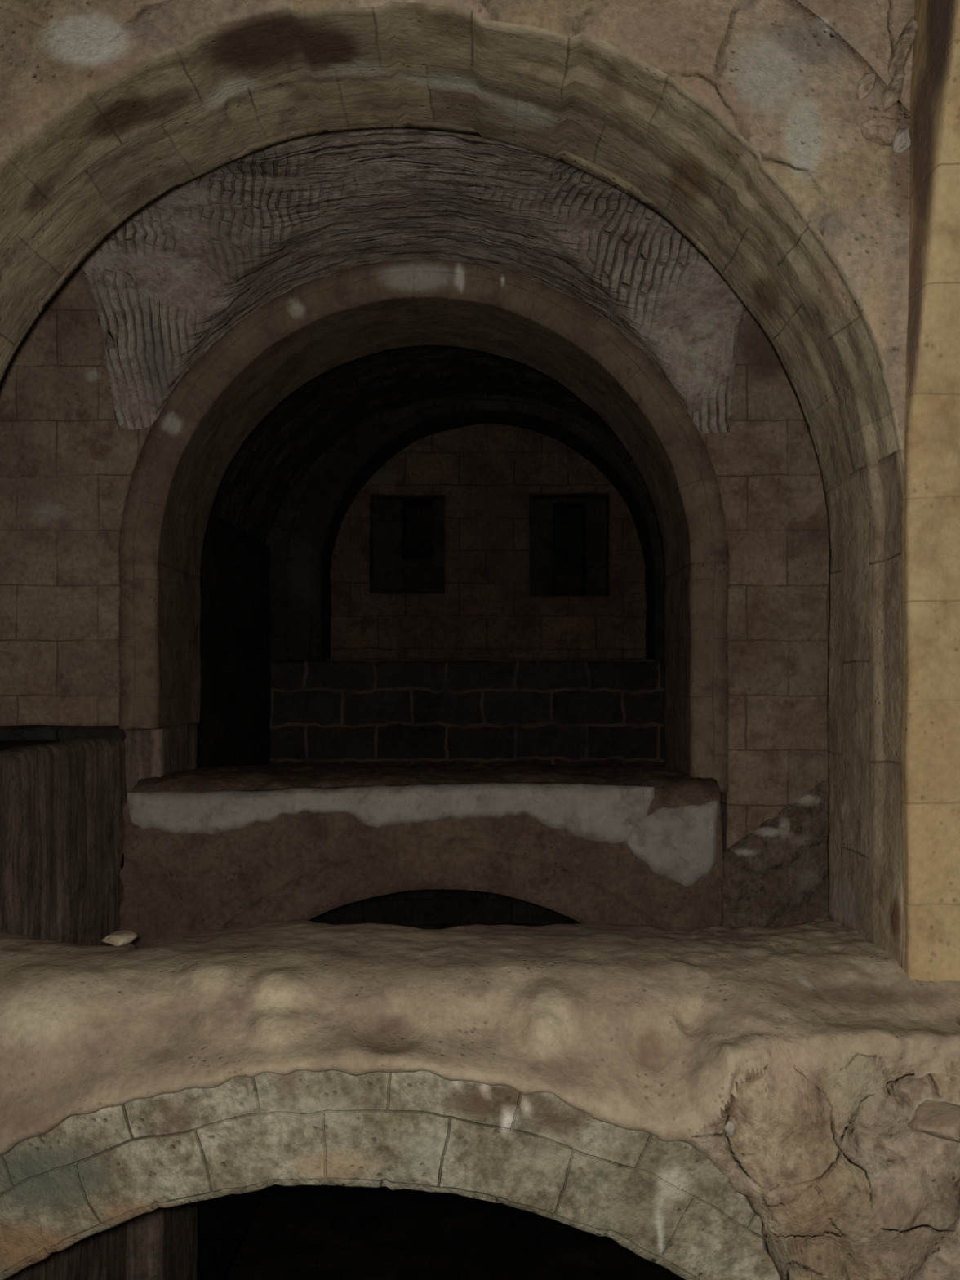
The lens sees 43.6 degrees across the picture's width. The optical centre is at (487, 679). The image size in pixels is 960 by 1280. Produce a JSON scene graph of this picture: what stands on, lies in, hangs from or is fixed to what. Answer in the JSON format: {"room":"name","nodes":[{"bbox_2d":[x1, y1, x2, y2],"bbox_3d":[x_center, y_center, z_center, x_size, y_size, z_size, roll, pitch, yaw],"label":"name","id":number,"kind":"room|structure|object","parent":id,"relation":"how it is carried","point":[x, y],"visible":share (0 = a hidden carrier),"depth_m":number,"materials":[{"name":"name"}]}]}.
{"room":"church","nodes":[
{"label":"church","id":0,"kind":"room"},
{"bbox_2d":[0,740,56,749],"bbox_3d":[-3.854,0.610,7.750,1.724,0.309,3.715,0,0,0],"label":"floor","id":1,"kind":"structure","parent":0,"point":[3,744],"depth_m":8.81,"materials":[{"name":"brown stone"}]},
{"bbox_2d":[0,735,127,1279],"bbox_3d":[-2.948,3.217,7.747,0.336,5.597,3.726,0,0,0],"label":"wall","id":2,"kind":"structure","parent":0,"point":[62,802],"depth_m":7.97,"materials":[{"name":"brown wood"}]},
{"bbox_2d":[116,723,199,1279],"bbox_3d":[-3.566,3.190,9.914,2.088,5.637,1.294,0,0,0],"label":"wall","id":3,"kind":"structure","parent":0,"point":[164,1244],"depth_m":9.37,"materials":[{"name":"brown stone"}]},
{"bbox_2d":[0,724,126,741],"bbox_3d":[-3.699,0.431,9.360,1.823,0.165,0.307,0,0,0],"label":"trim","id":4,"kind":"structure","parent":3,"relation":"attached to","point":[7,732],"depth_m":9.23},
{"bbox_2d":[116,762,723,946],"bbox_3d":[-0.337,2.115,10.408,4.976,2.822,3.497,0,0,0],"label":"stone ledge","id":5,"kind":"object","parent":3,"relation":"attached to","point":[211,850],"visible":0.85,"depth_m":8.72,"materials":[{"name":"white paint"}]},
{"bbox_2d":[199,511,271,1279],"bbox_3d":[-2.810,2.200,13.227,0.428,7.640,5.386,0,0,0],"label":"wall","id":6,"kind":"structure","parent":0,"point":[235,726],"depth_m":12.27,"materials":[{"name":"black stone"}]},
{"bbox_2d":[81,128,742,435],"bbox_3d":[-0.420,-2.413,7.561,8.385,2.314,3.456,0,0,0],"label":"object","id":7,"kind":"structure","parent":0,"point":[177,277],"depth_m":8.36,"materials":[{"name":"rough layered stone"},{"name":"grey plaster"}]},
{"bbox_2d":[0,264,829,850],"bbox_3d":[-0.488,-1.312,9.861,8.664,7.839,1.424,0,0,0],"label":"wall","id":8,"kind":"structure","parent":0,"point":[66,472],"depth_m":9.16,"materials":[{"name":"brown stone"}]},
{"bbox_2d":[118,259,728,792],"bbox_3d":[-0.487,-1.184,9.876,4.662,4.096,1.469,0,0,0],"label":"stone arch","id":9,"kind":"object","parent":8,"relation":"attached to","point":[339,317],"visible":0.98,"depth_m":9.20,"materials":[{"name":"brown stone"}]},
{"bbox_2d":[211,346,618,545],"bbox_3d":[-0.128,-2.230,12.602,5.390,2.520,4.260,0,0,0],"label":"ceiling","id":10,"kind":"structure","parent":0,"point":[298,432],"depth_m":13.19,"materials":[{"name":"brown stone"}]},
{"bbox_2d":[226,1182,684,1279],"bbox_3d":[-0.649,6.398,8.755,8.562,0.502,15.568,0,0,0],"label":"arch opening","id":11,"kind":"structure","parent":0,"point":[387,1231],"depth_m":13.23,"materials":[{"name":"black"}]},
{"bbox_2d":[266,394,664,932],"bbox_3d":[0.001,0.264,15.135,8.460,11.503,1.363,0,0,0],"label":"tunnel interior","id":12,"kind":"structure","parent":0,"point":[463,713],"depth_m":14.48,"materials":[{"name":"stone"}]},
{"bbox_2d":[326,657,657,662],"bbox_3d":[0.052,-0.245,14.924,3.996,0.058,0.945,0,0,0],"label":"trim","id":13,"kind":"structure","parent":12,"relation":"attached to","point":[394,660],"depth_m":14.47,"materials":[{"name":"brown stone"}]},
{"bbox_2d":[330,424,645,658],"bbox_3d":[-0.002,-1.849,15.609,4.627,3.524,0.454,0,0,0],"label":"wall","id":14,"kind":"structure","parent":0,"point":[486,476],"depth_m":15.40,"materials":[{"name":"brown stone"}]},
{"bbox_2d":[372,498,444,594],"bbox_3d":[-1.037,-1.746,16.049,1.228,1.538,0.522,0,0,0],"label":"window","id":15,"kind":"structure","parent":14,"relation":"in","point":[392,573],"depth_m":15.80,"materials":[{"name":"black"}]},
{"bbox_2d":[528,497,607,596],"bbox_3d":[1.048,-1.743,16.049,1.284,1.582,0.520,0,0,0],"label":"window","id":16,"kind":"structure","parent":14,"relation":"in","point":[541,570],"depth_m":15.80,"materials":[{"name":"black"}]},
{"bbox_2d":[404,503,583,596],"bbox_3d":[0.002,-1.851,22.501,5.194,4.697,0.222,0,0,0],"label":"wall","id":17,"kind":"structure","parent":0,"point":[568,536],"depth_m":22.40,"materials":[{"name":"black"}]},
{"bbox_2d":[779,899,827,922],"bbox_3d":[2.581,3.623,9.459,1.492,4.803,0.740,0,0,0],"label":"wall","id":18,"kind":"structure","parent":0,"point":[816,907],"depth_m":9.11,"materials":[{"name":"brown stone"}]},
{"bbox_2d":[721,773,829,928],"bbox_3d":[2.247,1.308,9.208,1.052,1.343,0.385,0,0,0],"label":"masonry","id":19,"kind":"object","parent":18,"relation":"on","point":[780,867],"visible":0.68,"depth_m":9.08,"materials":[{"name":"brown stone"}]},
{"bbox_2d":[797,0,914,113],"bbox_3d":[-0.468,-2.063,5.538,10.242,7.334,1.081,0,0,0],"label":"wall","id":20,"kind":"structure","parent":0,"point":[873,28],"depth_m":5.01,"materials":[{"name":"stone"}]},
{"bbox_2d":[0,915,959,1279],"bbox_3d":[-0.281,2.675,5.276,6.628,2.991,1.930,0,0,0],"label":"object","id":21,"kind":"object","parent":20,"relation":"attached to","point":[588,1076],"visible":0.98,"depth_m":4.60,"materials":[{"name":"brown stone"}]},
{"bbox_2d":[100,929,137,944],"bbox_3d":[-1.685,1.185,5.518,0.188,0.052,0.152,0,0,37],"label":"flat stone","id":22,"kind":"object","parent":21,"relation":"on","point":[121,936],"visible":1,"depth_m":5.46,"materials":[{"name":"beige stone"}]},
{"bbox_2d":[0,0,911,968],"bbox_3d":[-0.484,-1.117,5.549,5.643,4.660,1.119,0,0,0],"label":"stone arch","id":23,"kind":"object","parent":21,"relation":"on","point":[736,124],"visible":0.95,"depth_m":5.27,"materials":[{"name":"brown stone"}]},
{"bbox_2d":[856,73,876,98],"bbox_3d":[1.573,-2.468,4.990,0.084,0.108,0.062,0,0,28],"label":"stone","id":24,"kind":"object","parent":23,"relation":"attached to","point":[866,84],"visible":1,"depth_m":4.96,"materials":[{"name":"brown stone"}]},
{"bbox_2d":[860,115,899,146],"bbox_3d":[1.634,-2.264,4.975,0.170,0.104,0.127,0,0,0],"label":"stone","id":25,"kind":"object","parent":23,"relation":"attached to","point":[880,130],"visible":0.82,"depth_m":4.94,"materials":[{"name":"brown stone"}]},
{"bbox_2d":[881,67,906,112],"bbox_3d":[1.676,-2.451,4.977,0.085,0.198,0.098,0,0,-36],"label":"stone","id":26,"kind":"object","parent":23,"relation":"attached to","point":[892,90],"visible":0.97,"depth_m":4.95,"materials":[{"name":"brown stone"}]},
{"bbox_2d":[888,13,916,81],"bbox_3d":[1.731,-2.635,4.997,0.110,0.299,0.114,0,0,-16],"label":"stone","id":27,"kind":"object","parent":26,"relation":"on","point":[904,46],"visible":0.99,"depth_m":4.96,"materials":[{"name":"brown stone"}]},
{"bbox_2d":[890,126,911,151],"bbox_3d":[1.703,-2.226,4.942,0.069,0.110,0.089,0,0,-34],"label":"stone","id":28,"kind":"object","parent":23,"relation":"attached to","point":[901,141],"visible":1,"depth_m":4.91,"materials":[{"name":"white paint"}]},
{"bbox_2d":[724,1120,735,1137],"bbox_3d":[0.898,1.666,4.458,0.041,0.059,0.054,0,0,0],"label":"chip","id":29,"kind":"object","parent":21,"relation":"on","point":[730,1129],"visible":1,"depth_m":4.44,"materials":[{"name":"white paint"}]},
{"bbox_2d":[873,1168,884,1178],"bbox_3d":[1.440,1.831,4.467,0.062,0.041,0.070,0,0,-45],"label":"pebble","id":30,"kind":"object","parent":21,"relation":"on","point":[878,1173],"visible":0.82,"depth_m":4.44,"materials":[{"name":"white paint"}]},
{"bbox_2d":[900,0,959,987],"bbox_3d":[2.328,-1.090,4.641,1.188,4.830,0.828,0,0,0],"label":"stone pier","id":31,"kind":"object","parent":21,"relation":"on","point":[930,863],"visible":0.97,"depth_m":4.96,"materials":[{"name":"beige stone"}]},
{"bbox_2d":[909,1102,959,1141],"bbox_3d":[1.688,1.642,4.476,0.257,0.137,0.255,0,0,-39],"label":"round stone","id":32,"kind":"object","parent":21,"relation":"on","point":[943,1119],"visible":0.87,"depth_m":4.41,"materials":[{"name":"beige stone"}]}
]}

